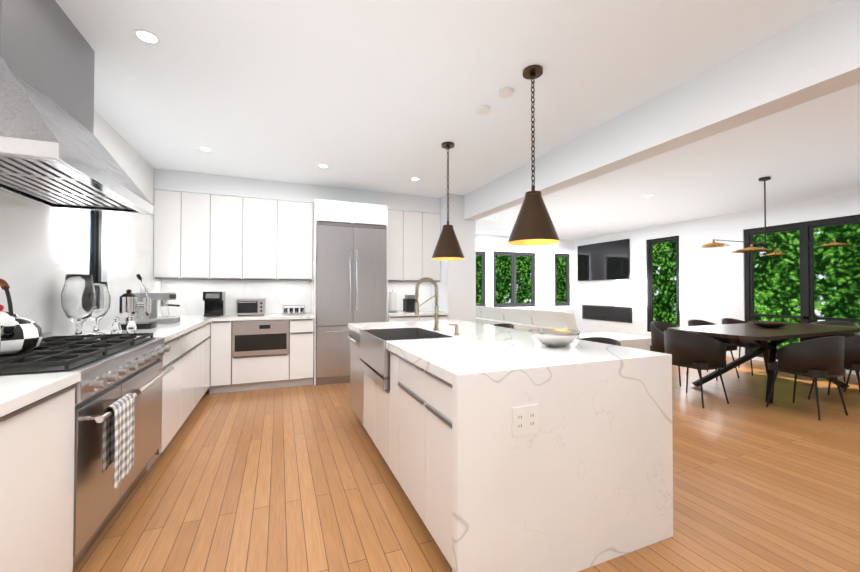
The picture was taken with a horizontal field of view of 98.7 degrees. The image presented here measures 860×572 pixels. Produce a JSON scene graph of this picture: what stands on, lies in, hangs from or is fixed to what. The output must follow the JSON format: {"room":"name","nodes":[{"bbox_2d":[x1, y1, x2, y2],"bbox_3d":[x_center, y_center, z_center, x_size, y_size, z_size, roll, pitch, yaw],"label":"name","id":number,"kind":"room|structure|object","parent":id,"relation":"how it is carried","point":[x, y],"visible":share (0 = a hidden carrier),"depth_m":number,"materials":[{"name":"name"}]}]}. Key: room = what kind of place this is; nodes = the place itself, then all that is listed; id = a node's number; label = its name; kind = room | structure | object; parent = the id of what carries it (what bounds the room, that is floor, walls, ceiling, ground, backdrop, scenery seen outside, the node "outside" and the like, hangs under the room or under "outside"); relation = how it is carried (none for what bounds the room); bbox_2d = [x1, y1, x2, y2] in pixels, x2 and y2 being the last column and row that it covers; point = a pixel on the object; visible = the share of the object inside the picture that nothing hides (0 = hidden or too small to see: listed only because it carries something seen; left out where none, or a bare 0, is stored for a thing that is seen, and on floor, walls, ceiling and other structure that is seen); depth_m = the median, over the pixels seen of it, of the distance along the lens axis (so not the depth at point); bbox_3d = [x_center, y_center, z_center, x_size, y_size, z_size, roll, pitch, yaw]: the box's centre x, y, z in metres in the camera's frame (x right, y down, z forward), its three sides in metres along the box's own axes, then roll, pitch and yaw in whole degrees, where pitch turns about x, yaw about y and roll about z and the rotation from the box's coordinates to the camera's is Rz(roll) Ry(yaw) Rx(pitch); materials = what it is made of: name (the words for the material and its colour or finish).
{"room":"kitchen","nodes":[
{"label":"kitchen","id":0,"kind":"room"},
{"bbox_2d":[101,212,105,281],"bbox_3d":[-1.874,-0.104,0.689,0.150,2.700,8.980,0,-1,-22],"label":"wall","id":1,"kind":"structure","parent":0,"point":[103,268],"depth_m":3.21,"materials":[{"name":"white paint"}]},
{"bbox_2d":[0,0,153,214],"bbox_3d":[-1.997,-0.974,1.968,0.560,0.923,1.220,0,-1,-22],"label":"range hood","id":2,"kind":"object","parent":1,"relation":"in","point":[55,153],"visible":1,"depth_m":1.79,"materials":[{"name":"metal"}]},
{"bbox_2d":[89,211,101,281],"bbox_3d":[-2.824,-0.393,3.049,0.070,1.260,0.320,0,-1,-22],"label":"window","id":3,"kind":"structure","parent":1,"relation":"in","point":[95,244],"depth_m":3.14,"materials":[{"name":"black metal"}]},
{"bbox_2d":[0,110,431,335],"bbox_3d":[-0.522,-0.517,2.542,3.748,1.824,6.280,0,-1,-22],"label":"backsplash panel","id":4,"kind":"object","parent":1,"relation":"attached to","point":[44,250],"visible":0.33,"depth_m":3.25,"materials":[{"name":"stone"}]},
{"bbox_2d":[55,0,859,239],"bbox_3d":[1.994,-1.475,3.695,9.570,0.120,11.590,0,-1,-22],"label":"ceiling","id":5,"kind":"structure","parent":0,"point":[388,96],"depth_m":2.78,"materials":[{"name":"white paint"}]},
{"bbox_2d":[133,29,160,43],"bbox_3d":[-1.627,-1.443,2.125,0.123,0.026,0.123,-1,-1,44],"label":"recessed light","id":6,"kind":"object","parent":5,"relation":"in","point":[146,36],"depth_m":2.12,"materials":[{"name":"white paint"}]},
{"bbox_2d":[198,146,211,150],"bbox_3d":[-2.310,-1.421,3.801,0.123,0.026,0.123,-1,-1,44],"label":"recessed light","id":7,"kind":"object","parent":5,"relation":"in","point":[203,148],"depth_m":3.78,"materials":[{"name":"white paint"}]},
{"bbox_2d":[318,164,328,167],"bbox_3d":[-1.248,-1.414,4.321,0.123,0.026,0.123,1,-1,-43],"label":"recessed light","id":8,"kind":"object","parent":5,"relation":"in","point":[320,165],"depth_m":4.30,"materials":[{"name":"white paint"}]},
{"bbox_2d":[431,142,464,259],"bbox_3d":[0.179,-0.842,3.675,0.336,1.143,0.336,0,-1,-22],"label":"pendant light","id":9,"kind":"object","parent":5,"relation":"hanging from","point":[447,247],"visible":1,"depth_m":3.60,"materials":[{"name":"brown metal"}]},
{"bbox_2d":[477,105,489,114],"bbox_3d":[0.429,-1.417,2.964,0.109,0.035,0.109,0,-1,29],"label":"recessed light","id":10,"kind":"object","parent":5,"relation":"in","point":[483,109],"depth_m":2.94,"materials":[{"name":"white paint"}]},
{"bbox_2d":[499,87,513,97],"bbox_3d":[0.557,-1.420,2.703,0.109,0.035,0.109,0,-1,29],"label":"recessed light","id":11,"kind":"object","parent":5,"relation":"in","point":[505,92],"depth_m":2.68,"materials":[{"name":"white paint"}]},
{"bbox_2d":[508,65,559,245],"bbox_3d":[0.681,-0.858,2.444,0.336,1.143,0.336,0,-1,-22],"label":"pendant light","id":12,"kind":"object","parent":5,"relation":"hanging from","point":[533,225],"visible":1,"depth_m":2.38,"materials":[{"name":"brown metal"}]},
{"bbox_2d":[464,0,859,219],"bbox_3d":[2.133,-1.252,1.987,0.200,0.370,8.028,0,-1,-22],"label":"beam","id":13,"kind":"structure","parent":5,"relation":"attached to","point":[817,55],"depth_m":2.44,"materials":[{"name":"white paint"}]},
{"bbox_2d":[699,176,852,255],"bbox_3d":[4.433,-0.899,4.752,2.570,1.000,0.660,0,-1,-22],"label":"chandelier","id":14,"kind":"object","parent":5,"relation":"hanging from","point":[750,249],"visible":1,"depth_m":4.76,"materials":[{"name":"gold metal"}]},
{"bbox_2d":[73,356,859,571],"bbox_3d":[1.994,1.345,3.658,9.570,0.120,11.590,0,-1,-22],"label":"floor","id":15,"kind":"structure","parent":0,"point":[302,478],"depth_m":2.27,"materials":[{"name":"brown wood"}]},
{"bbox_2d":[0,417,3,548],"bbox_3d":[-1.452,0.809,0.712,0.639,0.876,0.460,0,-1,-22],"label":"base cabinet","id":16,"kind":"object","parent":15,"relation":"on","point":[1,418],"depth_m":1.08,"materials":[{"name":"grey wood"}]},
{"bbox_2d":[0,385,76,571],"bbox_3d":[-1.626,0.814,1.138,0.639,0.876,0.460,0,-1,-22],"label":"base cabinet","id":17,"kind":"object","parent":15,"relation":"on","point":[39,439],"depth_m":1.26,"materials":[{"name":"grey wood"}]},
{"bbox_2d":[0,371,80,416],"bbox_3d":[-1.233,0.344,0.202,0.655,0.040,2.503,0,-1,-22],"label":"countertop","id":18,"kind":"structure","parent":17,"relation":"on","point":[16,391],"depth_m":1.26,"materials":[{"name":"white stone"}]},
{"bbox_2d":[0,332,173,570],"bbox_3d":[-1.898,0.775,1.921,0.726,0.975,1.186,0,-1,-22],"label":"range","id":19,"kind":"object","parent":15,"relation":"on","point":[118,416],"visible":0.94,"depth_m":1.74,"materials":[{"name":"metal"}]},
{"bbox_2d":[0,279,42,354],"bbox_3d":[-1.988,0.135,1.692,0.288,0.343,0.320,0,-1,-22],"label":"kettle","id":20,"kind":"object","parent":19,"relation":"on","point":[18,334],"visible":1,"depth_m":1.68,"materials":[{"name":"multicoloured"}]},
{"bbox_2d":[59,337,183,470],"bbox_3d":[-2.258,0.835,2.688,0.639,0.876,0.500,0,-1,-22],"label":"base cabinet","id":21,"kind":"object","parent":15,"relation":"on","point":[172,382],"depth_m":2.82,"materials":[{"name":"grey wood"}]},
{"bbox_2d":[82,315,219,340],"bbox_3d":[-2.642,0.389,3.657,0.655,0.040,2.573,0,-1,-22],"label":"countertop","id":22,"kind":"structure","parent":21,"relation":"on","point":[171,331],"depth_m":3.16,"materials":[{"name":"white stone"}]},
{"bbox_2d":[61,274,96,338],"bbox_3d":[-2.368,0.139,2.494,0.176,0.430,0.176,0,-1,-22],"label":"hurricane vase","id":23,"kind":"object","parent":22,"relation":"on","point":[78,298],"visible":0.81,"depth_m":2.44,"materials":[{"name":"clear glass"}]},
{"bbox_2d":[86,282,110,334],"bbox_3d":[-2.425,0.163,2.686,0.158,0.387,0.158,0,-1,-22],"label":"hurricane vase","id":24,"kind":"object","parent":22,"relation":"on","point":[102,306],"visible":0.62,"depth_m":2.66,"materials":[{"name":"clear glass"}]},
{"bbox_2d":[111,317,121,333],"bbox_3d":[-2.208,0.285,2.600,0.060,0.140,0.060,0,-1,-22],"label":"glass shaker","id":25,"kind":"object","parent":22,"relation":"on","point":[116,328],"visible":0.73,"depth_m":2.59,"materials":[{"name":"white"}]},
{"bbox_2d":[127,315,136,332],"bbox_3d":[-2.231,0.287,2.764,0.060,0.140,0.060,0,-1,-22],"label":"glass shaker","id":26,"kind":"object","parent":22,"relation":"on","point":[131,326],"visible":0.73,"depth_m":2.75,"materials":[{"name":"white"}]},
{"bbox_2d":[119,274,156,329],"bbox_3d":[-2.501,0.129,3.136,0.260,0.466,0.257,0,-1,-22],"label":"coffee maker","id":27,"kind":"object","parent":22,"relation":"on","point":[129,304],"visible":0.98,"depth_m":3.10,"materials":[{"name":"silver metal"}]},
{"bbox_2d":[134,288,179,323],"bbox_3d":[-2.730,0.194,3.698,0.340,0.351,0.265,0,-1,-22],"label":"espresso machine","id":28,"kind":"object","parent":22,"relation":"on","point":[163,298],"visible":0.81,"depth_m":3.61,"materials":[{"name":"metal"}]},
{"bbox_2d":[203,292,224,316],"bbox_3d":[-2.753,0.228,4.721,0.210,0.310,0.303,0,-1,-22],"label":"coffee maker","id":29,"kind":"object","parent":22,"relation":"on","point":[214,304],"visible":1,"depth_m":4.65,"materials":[{"name":"black plastic"}]},
{"bbox_2d":[184,329,195,421],"bbox_3d":[-2.447,0.841,3.151,0.639,0.876,0.500,0,-1,-22],"label":"base cabinet","id":30,"kind":"object","parent":15,"relation":"on","point":[189,338],"depth_m":3.36,"materials":[{"name":"grey wood"}]},
{"bbox_2d":[196,325,203,404],"bbox_3d":[-2.632,0.847,3.605,0.639,0.876,0.480,0,-1,-22],"label":"base cabinet","id":31,"kind":"object","parent":15,"relation":"on","point":[199,332],"depth_m":3.79,"materials":[{"name":"grey wood"}]},
{"bbox_2d":[204,321,211,393],"bbox_3d":[-2.808,0.852,4.035,0.639,0.876,0.450,0,-1,-22],"label":"base cabinet","id":32,"kind":"object","parent":15,"relation":"on","point":[207,328],"depth_m":4.25,"materials":[{"name":"grey wood"}]},
{"bbox_2d":[212,321,231,393],"bbox_3d":[-2.622,0.861,4.697,0.243,0.876,0.650,0,-1,-22],"label":"base cabinet","id":33,"kind":"object","parent":15,"relation":"on","point":[228,353],"depth_m":4.42,"materials":[{"name":"grey wood"}]},
{"bbox_2d":[232,317,291,391],"bbox_3d":[-2.208,0.863,4.866,0.650,0.876,0.650,0,-1,-22],"label":"base cabinet","id":34,"kind":"object","parent":15,"relation":"on","point":[262,347],"depth_m":4.58,"materials":[{"name":"grey wood"}]},
{"bbox_2d":[212,313,313,320],"bbox_3d":[-2.164,0.405,4.887,1.159,0.040,0.655,0,-1,-22],"label":"countertop","id":35,"kind":"structure","parent":34,"relation":"on","point":[233,317],"depth_m":4.63,"materials":[{"name":"white stone"}]},
{"bbox_2d":[236,298,265,315],"bbox_3d":[-2.366,0.277,4.895,0.340,0.215,0.311,0,-1,-22],"label":"toaster oven","id":36,"kind":"object","parent":35,"relation":"on","point":[250,306],"visible":1,"depth_m":4.78,"materials":[{"name":"metal"}]},
{"bbox_2d":[282,305,305,314],"bbox_3d":[-1.873,0.326,5.091,0.300,0.122,0.160,0,-1,-22],"label":"glass tray","id":37,"kind":"object","parent":35,"relation":"on","point":[302,310],"visible":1,"depth_m":5.06,"materials":[{"name":"metal"}]},
{"bbox_2d":[292,317,313,385],"bbox_3d":[-1.768,0.865,5.046,0.301,0.876,0.650,0,-1,-22],"label":"base cabinet","id":38,"kind":"object","parent":15,"relation":"on","point":[302,327],"depth_m":4.77,"materials":[{"name":"grey"}]},
{"bbox_2d":[316,222,386,384],"bbox_3d":[-1.153,0.233,5.272,0.946,2.146,0.711,0,-1,-22],"label":"fridge","id":39,"kind":"object","parent":15,"relation":"on","point":[351,273],"visible":0.73,"depth_m":4.95,"materials":[{"name":"metal"}]},
{"bbox_2d":[388,310,447,321],"bbox_3d":[-0.274,0.853,5.652,0.921,0.915,0.655,0,-1,-22],"label":"base cabinet","id":40,"kind":"object","parent":15,"relation":"on","point":[423,315],"visible":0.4,"depth_m":5.37,"materials":[{"name":"grey wood"}]},
{"bbox_2d":[388,290,396,311],"bbox_3d":[-0.570,0.229,5.602,0.150,0.330,0.150,0,-1,-22],"label":"paper towel holder","id":41,"kind":"object","parent":40,"relation":"on","point":[392,301],"visible":0.94,"depth_m":5.55,"materials":[{"name":"paper"}]},
{"bbox_2d":[403,295,415,311],"bbox_3d":[-0.305,0.266,5.721,0.180,0.260,0.180,0,-1,-22],"label":"knife block","id":42,"kind":"object","parent":40,"relation":"on","point":[409,301],"visible":0.83,"depth_m":5.64,"materials":[{"name":"black"}]},
{"bbox_2d":[432,194,475,322],"bbox_3d":[0.369,-0.036,5.939,0.470,2.700,0.648,0,-1,-22],"label":"pier","id":43,"kind":"object","parent":15,"relation":"on","point":[456,283],"visible":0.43,"depth_m":5.65,"materials":[{"name":"white paint"}]},
{"bbox_2d":[493,323,513,328],"bbox_3d":[0.678,0.852,3.986,0.434,0.876,0.473,0,-1,-22],"label":"bar stool","id":44,"kind":"object","parent":15,"relation":"on","point":[506,325],"visible":0.04,"depth_m":4.09,"materials":[{"name":"black leather"}]},
{"bbox_2d":[349,328,672,571],"bbox_3d":[0.206,0.841,2.767,1.210,0.865,2.439,0,-1,-22],"label":"kitchen island","id":45,"kind":"object","parent":15,"relation":"on","point":[581,479],"depth_m":1.64,"materials":[{"name":"stone"}]},
{"bbox_2d":[346,330,362,425],"bbox_3d":[-0.692,0.798,3.369,0.074,0.756,0.602,0,-1,-22],"label":"dishwasher","id":46,"kind":"object","parent":45,"relation":"attached to","point":[356,387],"visible":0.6,"depth_m":3.35,"materials":[{"name":"metal"}]},
{"bbox_2d":[348,320,475,331],"bbox_3d":[-0.134,0.394,3.604,1.210,0.050,0.665,0,-1,-22],"label":"island countertop","id":47,"kind":"structure","parent":45,"relation":"on","point":[400,324],"depth_m":3.53,"materials":[{"name":"white stone"}]},
{"bbox_2d":[432,324,523,335],"bbox_3d":[0.367,0.387,3.045,0.705,0.050,0.750,0,-1,-22],"label":"island countertop","id":48,"kind":"structure","parent":45,"relation":"on","point":[464,329],"depth_m":3.00,"materials":[{"name":"white stone"}]},
{"bbox_2d":[414,277,439,330],"bbox_3d":[-0.032,0.144,3.002,0.219,0.433,0.117,0,-1,-22],"label":"faucet","id":49,"kind":"object","parent":48,"relation":"on","point":[435,313],"visible":1,"depth_m":2.99,"materials":[{"name":"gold metal"}]},
{"bbox_2d":[449,324,459,334],"bbox_3d":[0.177,0.316,2.687,0.082,0.081,0.044,0,-1,-22],"label":"soap dispenser","id":50,"kind":"object","parent":48,"relation":"on","point":[456,329],"visible":1,"depth_m":2.68,"materials":[{"name":"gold metal"}]},
{"bbox_2d":[384,332,663,379],"bbox_3d":[0.461,0.375,2.146,1.210,0.050,0.985,0,-1,-22],"label":"island countertop","id":51,"kind":"structure","parent":45,"relation":"on","point":[517,353],"depth_m":1.87,"materials":[{"name":"white stone"}]},
{"bbox_2d":[530,328,579,346],"bbox_3d":[0.728,0.305,2.156,0.280,0.088,0.280,0,-1,-22],"label":"bowl","id":52,"kind":"object","parent":51,"relation":"on","point":[552,337],"visible":1,"depth_m":2.08,"materials":[{"name":"white"}]},
{"bbox_2d":[512,404,538,436],"bbox_3d":[0.395,0.554,1.526,0.130,0.115,0.008,0,-1,-22],"label":"outlet","id":53,"kind":"object","parent":45,"relation":"attached to","point":[525,419],"visible":1,"depth_m":1.52,"materials":[{"name":"white plastic"}]},
{"bbox_2d":[476,306,651,350],"bbox_3d":[2.180,0.875,7.471,2.050,0.919,3.600,0,-1,-22],"label":"sofa","id":54,"kind":"object","parent":15,"relation":"on","point":[524,319],"visible":0.17,"depth_m":6.25,"materials":[{"name":"fabric"}]},
{"bbox_2d":[580,337,620,345],"bbox_3d":[1.177,0.836,2.764,0.434,0.876,0.473,0,-1,-22],"label":"bar stool","id":55,"kind":"object","parent":15,"relation":"on","point":[605,340],"visible":0.04,"depth_m":2.85,"materials":[{"name":"black leather"}]},
{"bbox_2d":[641,332,650,336],"bbox_3d":[5.040,1.193,8.148,0.200,0.300,0.700,0,-1,-22],"label":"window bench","id":56,"kind":"object","parent":15,"relation":"on","point":[647,334],"visible":0.23,"depth_m":8.31,"materials":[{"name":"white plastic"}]},
{"bbox_2d":[650,321,699,386],"bbox_3d":[3.344,0.904,5.083,0.592,0.802,0.510,0,-1,-22],"label":"dining chair","id":57,"kind":"object","parent":15,"relation":"on","point":[658,328],"visible":0.27,"depth_m":5.05,"materials":[{"name":"black leather"}]},
{"bbox_2d":[664,330,728,407],"bbox_3d":[2.966,0.892,4.174,0.505,0.802,0.592,0,-1,-22],"label":"dining chair","id":58,"kind":"object","parent":15,"relation":"on","point":[692,350],"visible":0.81,"depth_m":3.96,"materials":[{"name":"black leather"}]},
{"bbox_2d":[686,319,738,380],"bbox_3d":[4.083,0.908,5.383,0.591,0.802,0.512,0,-1,-22],"label":"dining chair","id":59,"kind":"object","parent":15,"relation":"on","point":[727,343],"visible":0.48,"depth_m":5.44,"materials":[{"name":"black leather"}]},
{"bbox_2d":[722,318,768,375],"bbox_3d":[4.823,0.912,5.688,0.592,0.802,0.508,0,-1,-22],"label":"dining chair","id":60,"kind":"object","parent":15,"relation":"on","point":[740,343],"visible":0.33,"depth_m":5.55,"materials":[{"name":"black leather"}]},
{"bbox_2d":[667,322,859,403],"bbox_3d":[4.348,0.917,4.737,2.600,0.761,1.060,0,-1,-22],"label":"dining table","id":61,"kind":"object","parent":15,"relation":"on","point":[760,336],"visible":0.81,"depth_m":4.57,"materials":[{"name":"brown wood"}]},
{"bbox_2d":[749,321,789,327],"bbox_3d":[4.387,0.501,4.780,0.400,0.070,0.400,0,-1,-22],"label":"bowl","id":62,"kind":"object","parent":61,"relation":"on","point":[770,324],"visible":1,"depth_m":4.71,"materials":[{"name":"black ceramic"}]},
{"bbox_2d":[766,336,847,420],"bbox_3d":[3.873,0.887,3.789,0.592,0.802,0.513,0,-1,-22],"label":"dining chair","id":63,"kind":"object","parent":15,"relation":"on","point":[823,357],"visible":1,"depth_m":3.59,"materials":[{"name":"black leather"}]},
{"bbox_2d":[800,321,858,381],"bbox_3d":[5.728,0.907,5.298,0.511,0.802,0.591,0,-1,-22],"label":"dining chair","id":64,"kind":"object","parent":15,"relation":"on","point":[842,323],"visible":0.15,"depth_m":5.40,"materials":[{"name":"black leather"}]},
{"bbox_2d":[808,335,859,399],"bbox_3d":[4.612,0.891,4.088,0.592,0.802,0.507,0,-1,-22],"label":"dining chair","id":65,"kind":"object","parent":15,"relation":"on","point":[852,354],"visible":0.58,"depth_m":3.89,"materials":[{"name":"black leather"}]},
{"bbox_2d":[844,370,851,392],"bbox_3d":[5.351,0.895,4.392,0.592,0.802,0.513,0,-1,-22],"label":"dining chair","id":66,"kind":"object","parent":15,"relation":"on","point":[848,378],"visible":0.31,"depth_m":4.49,"materials":[{"name":"black metal"}]},
{"bbox_2d":[476,234,573,312],"bbox_3d":[1.788,0.014,9.769,5.350,2.700,0.150,0,-1,-22],"label":"wall","id":67,"kind":"structure","parent":0,"point":[544,276],"depth_m":10.21,"materials":[{"name":"white paint"}]},
{"bbox_2d":[574,191,859,374],"bbox_3d":[6.384,-0.043,5.385,0.150,2.700,11.438,0,-1,-22],"label":"wall","id":68,"kind":"structure","parent":0,"point":[712,284],"depth_m":7.46,"materials":[{"name":"white paint"}]},
{"bbox_2d":[578,239,629,280],"bbox_3d":[4.513,-0.646,9.712,0.048,0.980,1.650,0,-1,-22],"label":"tv","id":69,"kind":"object","parent":68,"relation":"attached to","point":[609,260],"visible":1,"depth_m":9.57,"materials":[{"name":"black"}]},
{"bbox_2d":[582,305,631,322],"bbox_3d":[4.561,0.712,9.611,0.022,0.380,1.560,0,-1,-22],"label":"fireplace","id":70,"kind":"object","parent":68,"relation":"attached to","point":[613,313],"visible":0.93,"depth_m":9.54,"materials":[{"name":"black"}]},
{"bbox_2d":[726,351,742,357],"bbox_3d":[5.513,1.282,7.286,0.010,0.100,1.130,0,-1,-22],"label":"baseboard","id":71,"kind":"structure","parent":68,"relation":"attached to","point":[735,354],"depth_m":6.88,"materials":[{"name":"white paint"}]},
{"label":"outside","id":72,"kind":"structure","parent":0,"visible":0},
{"bbox_2d":[476,223,859,350],"bbox_3d":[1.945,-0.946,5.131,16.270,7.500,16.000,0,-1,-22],"label":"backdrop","id":73,"kind":"structure","parent":72,"point":[836,283],"depth_m":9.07,"materials":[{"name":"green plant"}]},
{"bbox_3d":[-1.518,-0.040,5.602,4.220,2.700,0.150,0,-1,-22],"label":"wall","id":74,"kind":"structure","parent":0,"visible":0},
{"bbox_2d":[154,169,317,280],"bbox_3d":[-2.461,-0.742,4.801,1.843,1.313,0.619,0,-1,-22],"label":"upper cabinet","id":75,"kind":"object","parent":74,"relation":"attached to","point":[212,227],"depth_m":4.72,"materials":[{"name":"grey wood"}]},
{"bbox_2d":[318,186,353,223],"bbox_3d":[-1.389,-0.736,5.238,0.472,1.313,0.619,0,-1,-22],"label":"upper cabinet","id":76,"kind":"object","parent":74,"relation":"attached to","point":[335,204],"depth_m":5.01,"materials":[{"name":"grey wood"}]},
{"bbox_2d":[354,189,385,225],"bbox_3d":[-0.952,-0.734,5.417,0.472,1.313,0.619,0,-1,-22],"label":"upper cabinet","id":77,"kind":"object","parent":74,"relation":"attached to","point":[369,206],"depth_m":5.18,"materials":[{"name":"grey wood"}]},
{"bbox_2d":[386,193,440,280],"bbox_3d":[-0.293,-0.730,5.685,0.951,1.313,0.619,0,-1,-22],"label":"upper cabinet","id":78,"kind":"object","parent":74,"relation":"attached to","point":[412,221],"depth_m":5.64,"materials":[{"name":"grey wood"}]}
]}

